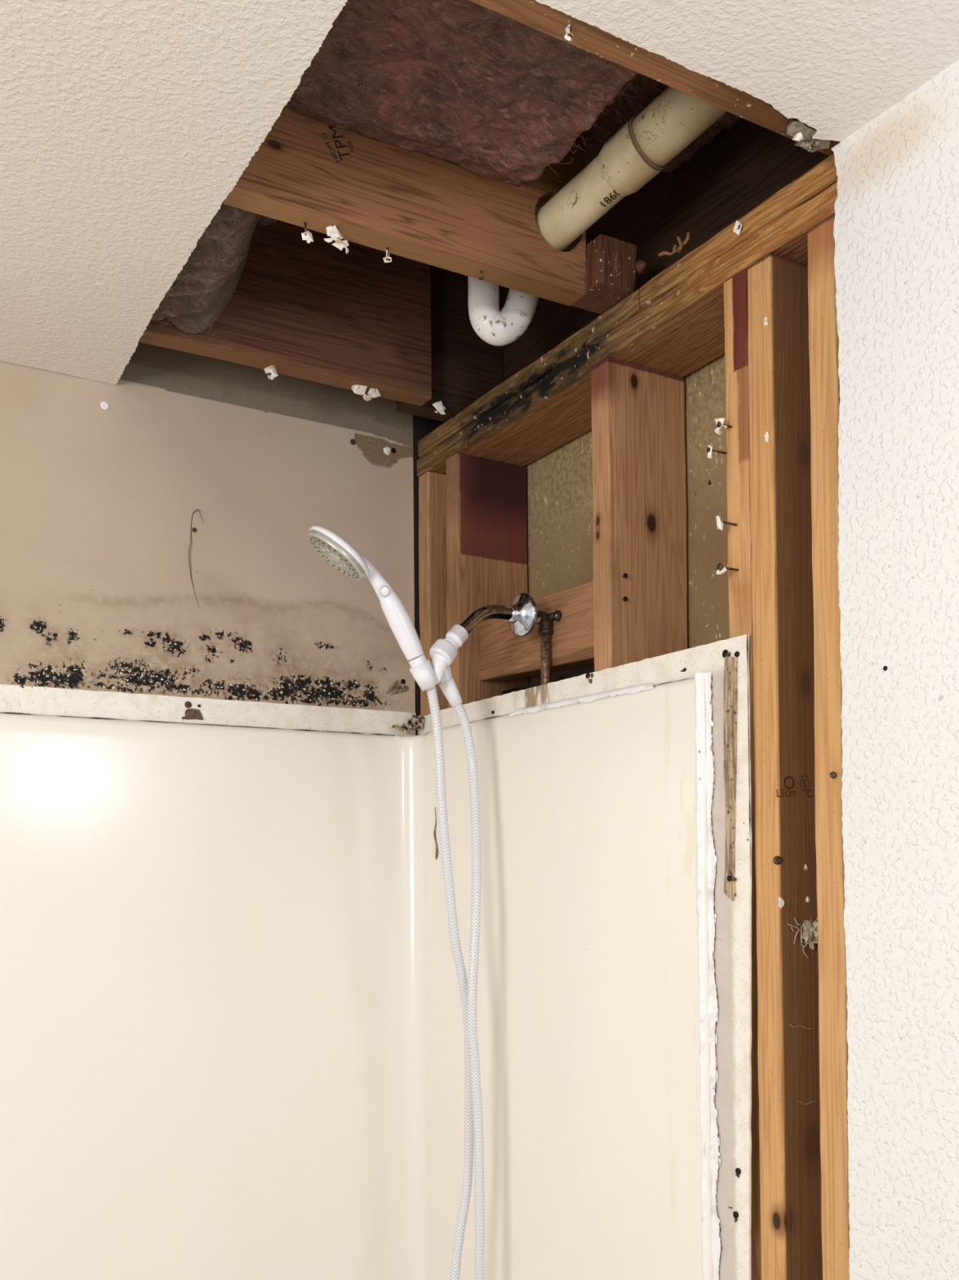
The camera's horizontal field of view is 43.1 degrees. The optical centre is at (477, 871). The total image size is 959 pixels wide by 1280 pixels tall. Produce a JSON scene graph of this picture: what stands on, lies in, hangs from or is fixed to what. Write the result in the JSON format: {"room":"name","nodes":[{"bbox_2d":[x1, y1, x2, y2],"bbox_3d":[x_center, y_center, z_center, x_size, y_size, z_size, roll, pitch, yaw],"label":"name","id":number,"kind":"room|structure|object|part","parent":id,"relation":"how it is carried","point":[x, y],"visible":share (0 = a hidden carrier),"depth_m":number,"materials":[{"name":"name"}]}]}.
{"room":"damaged room","nodes":[
{"label":"damaged room","id":0,"kind":"room"},
{"bbox_2d":[0,342,444,735],"bbox_3d":[-1.149,0.301,1.449,2.752,2.577,0.012,0,-1,-31],"label":"wall","id":1,"kind":"structure","parent":0,"point":[98,504],"depth_m":1.89,"materials":[{"name":"paint"}]},
{"bbox_2d":[0,664,19,667],"bbox_3d":[-0.679,-0.295,1.738,0.044,0.003,0.002,0,-1,-31],"label":"flaked edge","id":2,"kind":"object","parent":1,"relation":"attached to","point":[5,665],"visible":1,"depth_m":1.74,"materials":[{"name":"beige paint"}]},
{"bbox_2d":[100,401,108,409],"bbox_3d":[-0.559,-0.699,1.819,0.012,0.012,0.003,0,-1,-31],"label":"screw","id":3,"kind":"object","parent":1,"relation":"attached to","point":[104,405],"visible":1,"depth_m":1.82,"materials":[{"name":"white plastic"}]},
{"bbox_2d":[188,509,203,608],"bbox_3d":[-0.437,-0.486,1.885,0.024,0.154,0.005,0,-1,-31],"label":"strand","id":4,"kind":"object","parent":1,"relation":"attached to","point":[197,509],"visible":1,"depth_m":1.88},
{"bbox_2d":[350,439,355,444],"bbox_3d":[-0.208,-0.718,2.030,0.010,0.010,0.003,0,-1,-31],"label":"screw","id":5,"kind":"object","parent":1,"relation":"attached to","point":[353,442],"visible":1,"depth_m":2.03,"materials":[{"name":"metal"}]},
{"bbox_2d":[382,446,390,455],"bbox_3d":[-0.154,-0.714,2.062,0.014,0.016,0.003,0,-1,-31],"label":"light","id":6,"kind":"object","parent":1,"relation":"attached to","point":[386,450],"visible":1,"depth_m":2.06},
{"bbox_2d":[391,448,395,453],"bbox_3d":[-0.143,-0.717,2.069,0.009,0.009,0.003,0,-1,-31],"label":"screw","id":7,"kind":"object","parent":1,"relation":"attached to","point":[393,450],"visible":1,"depth_m":2.07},
{"bbox_2d":[386,680,408,695],"bbox_3d":[-0.134,-0.312,2.059,0.043,0.027,0.008,0,-1,-31],"label":"paper","id":8,"kind":"object","parent":1,"relation":"attached to","point":[397,690],"visible":1,"depth_m":2.06,"materials":[{"name":"beige paper"}]},
{"bbox_2d":[400,679,405,684],"bbox_3d":[-0.126,-0.324,2.069,0.009,0.009,0.003,0,-1,-31],"label":"screw","id":9,"kind":"object","parent":1,"relation":"attached to","point":[402,681],"visible":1,"depth_m":2.07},
{"bbox_2d":[0,0,958,384],"bbox_3d":[-0.407,-0.776,0.047,2.580,0.012,3.199,0,-1,-31],"label":"ceiling","id":10,"kind":"structure","parent":0,"point":[126,126],"depth_m":1.17,"materials":[{"name":"white paint"}]},
{"bbox_2d":[151,203,277,334],"bbox_3d":[-0.630,-0.863,1.384,0.978,0.251,0.355,0,-1,-31],"label":"insulation batt","id":11,"kind":"object","parent":10,"relation":"on","point":[211,276],"visible":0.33,"depth_m":1.58,"materials":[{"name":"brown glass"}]},
{"bbox_2d":[138,219,431,406],"bbox_3d":[-1.129,-0.871,1.312,2.438,0.243,0.042,0,-1,-31],"label":"joist","id":12,"kind":"object","parent":10,"relation":"attached to","point":[315,311],"visible":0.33,"depth_m":1.83,"materials":[{"name":"brown wood"}]},
{"bbox_2d":[263,364,278,380],"bbox_3d":[-0.306,-0.740,1.795,0.023,0.024,0.010,0,-1,-31],"label":"nail","id":13,"kind":"object","parent":12,"relation":"attached to","point":[271,370],"visible":1,"depth_m":1.79,"materials":[{"name":"metal"}]},
{"bbox_2d":[351,384,380,400],"bbox_3d":[-0.172,-0.739,1.876,0.050,0.025,0.011,0,-1,-31],"label":"scrap","id":14,"kind":"object","parent":12,"relation":"attached to","point":[359,389],"visible":1,"depth_m":1.87,"materials":[{"name":"paper"}]},
{"bbox_2d":[432,400,445,414],"bbox_3d":[-0.061,-0.742,1.942,0.025,0.023,0.010,0,-1,-31],"label":"scrap","id":15,"kind":"object","parent":12,"relation":"attached to","point":[438,406],"visible":1,"depth_m":1.94,"materials":[{"name":"paper"}]},
{"bbox_2d":[222,106,586,306],"bbox_3d":[-0.921,-0.879,0.979,2.454,0.240,0.038,0,-1,-31],"label":"joist","id":16,"kind":"object","parent":10,"relation":"attached to","point":[443,214],"visible":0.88,"depth_m":1.46,"materials":[{"name":"brown wood"}]},
{"bbox_2d":[301,222,313,243],"bbox_3d":[-0.199,-0.747,1.415,0.009,0.028,0.014,-1,-1,35],"label":"nail","id":17,"kind":"object","parent":16,"relation":"attached to","point":[307,235],"visible":1,"depth_m":1.41,"materials":[{"name":"paper"}]},
{"bbox_2d":[323,225,348,253],"bbox_3d":[-0.166,-0.746,1.426,0.032,0.031,0.011,0,-1,-31],"label":"scrap","id":18,"kind":"object","parent":16,"relation":"attached to","point":[333,232],"visible":1,"depth_m":1.42,"materials":[{"name":"paper"}]},
{"bbox_2d":[382,247,391,262],"bbox_3d":[-0.109,-0.750,1.472,0.011,0.021,0.009,0,-1,-31],"label":"nail","id":19,"kind":"object","parent":16,"relation":"attached to","point":[387,260],"visible":1,"depth_m":1.47,"materials":[{"name":"paper"}]},
{"bbox_2d":[479,270,484,279],"bbox_3d":[0.005,-0.754,1.529,0.006,0.014,0.006,0,-1,-31],"label":"nail","id":20,"kind":"object","parent":16,"relation":"attached to","point":[481,277],"visible":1,"depth_m":1.53,"materials":[{"name":"metal"}]},
{"bbox_2d":[284,0,741,195],"bbox_3d":[-0.243,-0.912,1.151,1.400,0.169,0.379,0,-1,-31],"label":"insulation batt","id":21,"kind":"object","parent":16,"relation":"attached to","point":[470,86],"visible":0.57,"depth_m":1.35,"materials":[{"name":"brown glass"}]},
{"bbox_2d":[534,86,727,251],"bbox_3d":[0.192,-0.875,1.481,0.068,0.149,0.378,1,-2,-43],"label":"drain pipe","id":22,"kind":"object","parent":16,"relation":"attached to","point":[643,147],"visible":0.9,"depth_m":1.46,"materials":[{"name":"beige plastic"}]},
{"bbox_2d":[467,207,541,346],"bbox_3d":[0.042,-0.843,1.703,0.112,0.213,0.047,0,-1,-14],"label":"trap","id":23,"kind":"object","parent":22,"relation":"attached to","point":[496,327],"visible":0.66,"depth_m":1.68,"materials":[{"name":"white plastic"}]},
{"bbox_2d":[469,0,839,155],"bbox_3d":[-0.650,-0.888,0.665,2.596,0.242,0.040,0,-1,-31],"label":"joist","id":24,"kind":"object","parent":10,"relation":"attached to","point":[541,17],"visible":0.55,"depth_m":1.15,"materials":[{"name":"brown wood"}]},
{"bbox_2d":[564,23,573,40],"bbox_3d":[0.083,-0.760,1.098,0.008,0.019,0.006,-1,-1,11],"label":"nail","id":25,"kind":"object","parent":24,"relation":"attached to","point":[569,35],"visible":1,"depth_m":1.10,"materials":[{"name":"paper"}]},
{"bbox_2d":[792,132,804,141],"bbox_3d":[0.329,-0.757,1.241,0.013,0.024,0.009,0,-1,-31],"label":"nail","id":26,"kind":"object","parent":24,"relation":"attached to","point":[798,136],"visible":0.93,"depth_m":1.24,"materials":[{"name":"paper"}]},
{"bbox_2d":[786,117,830,152],"bbox_3d":[0.340,-0.756,1.250,0.065,0.016,0.031,0,-1,-31],"label":"drywall remnant","id":27,"kind":"object","parent":10,"relation":"attached to","point":[794,126],"visible":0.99,"depth_m":1.25,"materials":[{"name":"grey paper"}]},
{"bbox_2d":[524,354,728,684],"bbox_3d":[0.840,0.270,0.796,0.013,2.577,3.250,0,-1,-31],"label":"wall","id":28,"kind":"structure","parent":0,"point":[560,499],"depth_m":1.70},
{"bbox_2d":[831,59,958,1279],"bbox_3d":[0.962,0.385,0.281,0.016,2.324,2.246,0,-1,-31],"label":"wall","id":29,"kind":"structure","parent":0,"point":[896,228],"depth_m":1.18,"materials":[{"name":"paint"}]},
{"bbox_3d":[-0.292,1.579,0.056,3.600,0.050,4.200,0,-1,-31],"label":"floor","id":30,"kind":"structure","parent":0,"visible":0},
{"bbox_2d":[0,633,751,1279],"bbox_3d":[-0.998,0.656,1.466,2.529,1.865,0.767,0,-1,-13],"label":"shower surround","id":31,"kind":"object","parent":30,"relation":"on","point":[232,1033],"depth_m":1.79,"materials":[{"name":"white plastic"}]},
{"bbox_2d":[184,701,191,707],"bbox_3d":[-0.447,-0.257,1.873,0.010,0.010,0.007,0,-1,-31],"label":"screw","id":32,"kind":"object","parent":31,"relation":"attached to","point":[188,704],"visible":1,"depth_m":1.87,"materials":[{"name":"brown metal"}]},
{"bbox_2d":[181,708,203,719],"bbox_3d":[-0.440,-0.243,1.875,0.034,0.018,0.002,0,-1,-31],"label":"torn patch","id":33,"kind":"object","parent":31,"relation":"attached to","point":[190,713],"visible":1,"depth_m":1.87,"materials":[{"name":"brown paper"}]},
{"bbox_3d":[-1.121,0.678,1.429,2.381,1.822,0.021,0,-1,-31],"label":"panel","id":34,"kind":"part","parent":31,"relation":"part of","materials":[{"name":"white plastic"}]},
{"bbox_2d":[391,714,425,734],"bbox_3d":[-0.112,-0.248,2.045,0.073,0.037,0.024,0,-1,-23],"label":"lump","id":35,"kind":"object","parent":31,"relation":"attached to","point":[415,722],"visible":0.98,"depth_m":2.04,"materials":[{"name":"beige"}]},
{"bbox_2d":[433,808,438,859],"bbox_3d":[-0.067,-0.062,1.992,0.006,0.086,0.013,0,-1,-31],"label":"drip","id":36,"kind":"object","parent":31,"relation":"attached to","point":[434,831],"visible":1,"depth_m":1.99,"materials":[{"name":"beige"}]},
{"bbox_3d":[0.093,0.671,1.732,0.021,1.826,0.722,0,-1,-32],"label":"panel","id":37,"kind":"part","parent":31,"relation":"part of","materials":[{"name":"white plastic"}]},
{"bbox_2d":[585,672,593,684],"bbox_3d":[0.154,-0.262,1.647,0.007,0.016,0.016,0,-1,-31],"label":"screw","id":38,"kind":"object","parent":31,"relation":"attached to","point":[588,674],"visible":1,"depth_m":1.65,"materials":[{"name":"brown metal"}]},
{"bbox_2d":[722,649,731,657],"bbox_3d":[0.292,-0.254,1.414,0.007,0.010,0.015,0,-1,-18],"label":"screw","id":39,"kind":"object","parent":31,"relation":"attached to","point":[725,653],"visible":1,"depth_m":1.41,"materials":[{"name":"brown metal"}]},
{"bbox_3d":[0.294,-0.108,1.408,0.002,0.285,0.026,0,-1,-31],"label":"torn strip","id":40,"kind":"part","parent":31,"relation":"part of","materials":[{"name":"beige wood"}]},
{"bbox_2d":[727,875,736,881],"bbox_3d":[0.296,0.008,1.403,0.007,0.007,0.015,0,-1,-31],"label":"screw","id":41,"kind":"object","parent":31,"relation":"attached to","point":[730,878],"visible":1,"depth_m":1.40,"materials":[{"name":"metal"}]},
{"bbox_2d":[728,1206,738,1222],"bbox_3d":[0.296,0.397,1.405,0.007,0.016,0.020,0,-1,-31],"label":"screw","id":42,"kind":"object","parent":31,"relation":"attached to","point":[735,1214],"visible":1,"depth_m":1.40,"materials":[{"name":"black metal"}]},
{"bbox_2d":[734,651,739,657],"bbox_3d":[0.301,-0.250,1.400,0.008,0.007,0.007,0,-1,-31],"label":"screw","id":43,"kind":"object","parent":31,"relation":"attached to","point":[737,653],"visible":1,"depth_m":1.40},
{"bbox_2d":[735,1168,741,1177],"bbox_3d":[0.301,0.347,1.397,0.007,0.012,0.008,0,-1,-31],"label":"screw","id":44,"kind":"object","parent":31,"relation":"attached to","point":[738,1171],"visible":1,"depth_m":1.40,"materials":[{"name":"black metal"}]},
{"bbox_2d":[418,471,448,715],"bbox_3d":[-0.025,0.447,2.086,0.138,2.251,0.037,0,-1,-31],"label":"stud","id":45,"kind":"object","parent":30,"relation":"on","point":[433,535],"visible":0.1,"depth_m":2.06,"materials":[{"name":"brown wood"}]},
{"bbox_2d":[445,453,528,707],"bbox_3d":[0.025,0.445,2.002,0.138,2.251,0.040,0,-1,-31],"label":"stud","id":46,"kind":"object","parent":30,"relation":"on","point":[486,499],"visible":0.25,"depth_m":2.00,"materials":[{"name":"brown wood"}]},
{"bbox_2d":[479,581,594,683],"bbox_3d":[0.114,-0.361,1.841,0.039,0.130,0.365,0,-1,-31],"label":"board","id":47,"kind":"object","parent":46,"relation":"attached to","point":[505,655],"visible":0.52,"depth_m":1.82,"materials":[{"name":"brown wood"}]},
{"bbox_2d":[537,609,561,684],"bbox_3d":[0.102,-0.002,1.786,0.037,0.774,0.041,0,-1,-31],"label":"copper pipe","id":48,"kind":"object","parent":47,"relation":"attached to","point":[545,630],"visible":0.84,"depth_m":1.80,"materials":[{"name":"gold metal"}]},
{"bbox_2d":[408,592,542,691],"bbox_3d":[-0.002,-0.331,1.742,0.215,0.157,0.063,0,-1,-31],"label":"shower arm","id":49,"kind":"object","parent":48,"relation":"attached to","point":[522,615],"depth_m":1.73,"materials":[{"name":"silver metal"}]},
{"bbox_2d":[306,525,426,668],"bbox_3d":[-0.141,-0.359,1.656,0.190,0.203,0.095,0,-1,-31],"label":"shower head","id":50,"kind":"object","parent":49,"relation":"on","point":[333,548],"visible":1,"depth_m":1.66,"materials":[{"name":"white plastic"}]},
{"bbox_3d":[-0.120,-0.361,1.671,0.102,0.138,0.032,0,-1,-31],"label":"handle","id":51,"kind":"part","parent":50,"relation":"part of","materials":[{"name":"white plastic"}]},
{"bbox_3d":[-0.057,-0.301,1.715,0.092,0.099,0.050,0,-1,-31],"label":"shower bracket","id":52,"kind":"part","parent":49,"relation":"part of","materials":[{"name":"white plastic"}]},
{"bbox_2d":[440,665,452,683],"bbox_3d":[-0.047,-0.286,1.739,0.026,0.038,0.019,0,-1,-31],"label":"bracket","id":53,"kind":"object","parent":49,"relation":"attached to","point":[447,675],"depth_m":1.73,"materials":[{"name":"white plastic"}]},
{"bbox_2d":[426,677,484,1279],"bbox_3d":[-0.029,0.346,1.721,0.093,1.250,0.044,0,-1,-25],"label":"shower hose","id":54,"kind":"object","parent":49,"relation":"hanging from","point":[473,1120],"visible":1,"depth_m":1.72,"materials":[{"name":"white plastic"}]},
{"bbox_2d":[502,665,594,694],"bbox_3d":[0.137,-0.143,1.848,0.002,0.318,0.364,0,-1,-31],"label":"board","id":55,"kind":"object","parent":46,"relation":"attached to","point":[590,669],"visible":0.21,"depth_m":1.86,"materials":[{"name":"brown wood"}]},
{"bbox_2d":[416,182,837,476],"bbox_3d":[0.365,-0.713,1.440,0.141,0.035,1.599,0,-1,-31],"label":"plate","id":56,"kind":"object","parent":46,"relation":"on","point":[682,331],"visible":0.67,"depth_m":1.63,"materials":[{"name":"brown wood"}]},
{"bbox_2d":[417,288,644,457],"bbox_3d":[0.111,-0.736,1.866,0.138,0.032,0.609,0,-1,-31],"label":"plate","id":57,"kind":"object","parent":56,"relation":"on","point":[628,307],"visible":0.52,"depth_m":1.78,"materials":[{"name":"brown wood"}]},
{"bbox_2d":[396,265,502,422],"bbox_3d":[-0.045,-0.867,2.005,0.181,0.240,0.039,0,-1,-31],"label":"joist","id":58,"kind":"object","parent":57,"relation":"on","point":[465,367],"visible":0.38,"depth_m":1.99,"materials":[{"name":"brown wood"}]},
{"bbox_2d":[571,234,636,314],"bbox_3d":[0.167,-0.789,1.607,0.063,0.065,0.071,0,-1,-31],"label":"wood block","id":59,"kind":"object","parent":57,"relation":"on","point":[611,262],"visible":0.93,"depth_m":1.58,"materials":[{"name":"brown wood"}]},
{"bbox_2d":[635,259,647,275],"bbox_3d":[0.213,-0.796,1.601,0.018,0.018,0.029,0,-1,-31],"label":"chip","id":60,"kind":"object","parent":57,"relation":"on","point":[641,265],"visible":0.84,"depth_m":1.59,"materials":[{"name":"brown wood"}]},
{"bbox_2d":[640,153,838,308],"bbox_3d":[0.522,-0.753,1.179,0.139,0.032,0.988,0,-1,-31],"label":"plate","id":61,"kind":"object","parent":56,"relation":"on","point":[824,175],"visible":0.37,"depth_m":1.40,"materials":[{"name":"brown wood"}]},
{"bbox_2d":[502,117,829,382],"bbox_3d":[0.392,-0.881,1.490,0.039,0.242,1.650,0,-1,-31],"label":"joist","id":62,"kind":"object","parent":61,"relation":"on","point":[744,165],"visible":0.12,"depth_m":1.63,"materials":[{"name":"brown wood"}]},
{"bbox_2d":[657,231,690,257],"bbox_3d":[0.255,-0.802,1.562,0.017,0.022,0.050,0,-1,-31],"label":"debris","id":63,"kind":"object","parent":61,"relation":"on","point":[682,245],"visible":1,"depth_m":1.55,"materials":[{"name":"brown"}]},
{"bbox_2d":[733,220,742,235],"bbox_3d":[0.304,-0.744,1.403,0.014,0.016,0.007,0,-1,-14],"label":"nail","id":64,"kind":"object","parent":61,"relation":"attached to","point":[738,227],"visible":1,"depth_m":1.40,"materials":[{"name":"metal"}]},
{"bbox_2d":[591,357,687,671],"bbox_3d":[0.233,0.436,1.655,0.139,2.251,0.040,0,-1,-31],"label":"stud","id":65,"kind":"object","parent":30,"relation":"on","point":[639,484],"visible":0.27,"depth_m":1.65,"materials":[{"name":"brown wood"}]},
{"bbox_2d":[724,269,761,1279],"bbox_3d":[0.364,0.430,1.436,0.137,2.251,0.058,0,-1,-31],"label":"stud","id":66,"kind":"object","parent":30,"relation":"on","point":[735,289],"visible":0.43,"depth_m":1.40,"materials":[{"name":"brown wood"}]},
{"bbox_2d":[706,444,726,458],"bbox_3d":[0.283,-0.492,1.424,0.028,0.016,0.008,0,-1,-19],"label":"nail","id":67,"kind":"object","parent":66,"relation":"attached to","point":[709,450],"visible":1,"depth_m":1.42,"materials":[{"name":"metal"}]},
{"bbox_2d":[714,417,732,435],"bbox_3d":[0.289,-0.519,1.414,0.026,0.019,0.014,0,-1,-5],"label":"nail","id":68,"kind":"object","parent":66,"relation":"attached to","point":[719,421],"visible":1,"depth_m":1.41,"materials":[{"name":"paper"}]},
{"bbox_2d":[715,515,737,530],"bbox_3d":[0.290,-0.403,1.409,0.032,0.018,0.012,0,-1,-31],"label":"nail","id":69,"kind":"object","parent":66,"relation":"attached to","point":[720,522],"visible":1,"depth_m":1.40,"materials":[{"name":"metal"}]},
{"bbox_2d":[716,563,738,574],"bbox_3d":[0.292,-0.349,1.406,0.032,0.012,0.013,0,-1,-31],"label":"nail","id":70,"kind":"object","parent":66,"relation":"attached to","point":[722,570],"visible":1,"depth_m":1.40,"materials":[{"name":"metal"}]},
{"bbox_2d":[747,253,822,1279],"bbox_3d":[0.389,0.429,1.394,0.139,2.251,0.040,0,-1,-31],"label":"stud","id":71,"kind":"object","parent":30,"relation":"on","point":[780,397],"visible":0.7,"depth_m":1.37,"materials":[{"name":"orange wood"}]},
{"bbox_2d":[764,316,768,325],"bbox_3d":[0.327,-0.623,1.372,0.002,0.014,0.006,0,-1,-31],"label":"smear","id":72,"kind":"object","parent":71,"relation":"attached to","point":[766,322],"visible":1,"depth_m":1.37,"materials":[{"name":"white paint"}]},
{"bbox_2d":[764,431,768,443],"bbox_3d":[0.327,-0.491,1.370,0.003,0.016,0.009,0,-1,-31],"label":"smear","id":73,"kind":"object","parent":71,"relation":"attached to","point":[766,436],"visible":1,"depth_m":1.37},
{"bbox_2d":[773,855,782,864],"bbox_3d":[0.335,-0.012,1.358,0.010,0.010,0.012,-1,-1,0],"label":"nail","id":74,"kind":"object","parent":71,"relation":"attached to","point":[777,860],"visible":1,"depth_m":1.35,"materials":[{"name":"metal"}]},
{"bbox_2d":[778,897,784,909],"bbox_3d":[0.340,0.035,1.354,0.010,0.013,0.003,0,-1,-31],"label":"crumb","id":75,"kind":"object","parent":71,"relation":"attached to","point":[781,902],"visible":1,"depth_m":1.35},
{"bbox_2d":[786,916,817,957],"bbox_3d":[0.370,0.074,1.364,0.053,0.048,0.018,0,-1,-20],"label":"clump","id":76,"kind":"object","parent":71,"relation":"attached to","point":[810,934],"visible":0.95,"depth_m":1.36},
{"bbox_2d":[807,213,850,1279],"bbox_3d":[0.436,0.427,1.315,0.138,2.251,0.041,0,-1,-31],"label":"stud","id":77,"kind":"object","parent":30,"relation":"on","point":[824,339],"visible":0.33,"depth_m":1.29,"materials":[{"name":"brown wood"}]},
{"bbox_2d":[830,771,836,777],"bbox_3d":[0.378,-0.102,1.281,0.010,0.007,0.007,0,-1,-31],"label":"nail","id":78,"kind":"object","parent":77,"relation":"attached to","point":[833,775],"visible":1,"depth_m":1.28,"materials":[{"name":"metal"}]}
]}

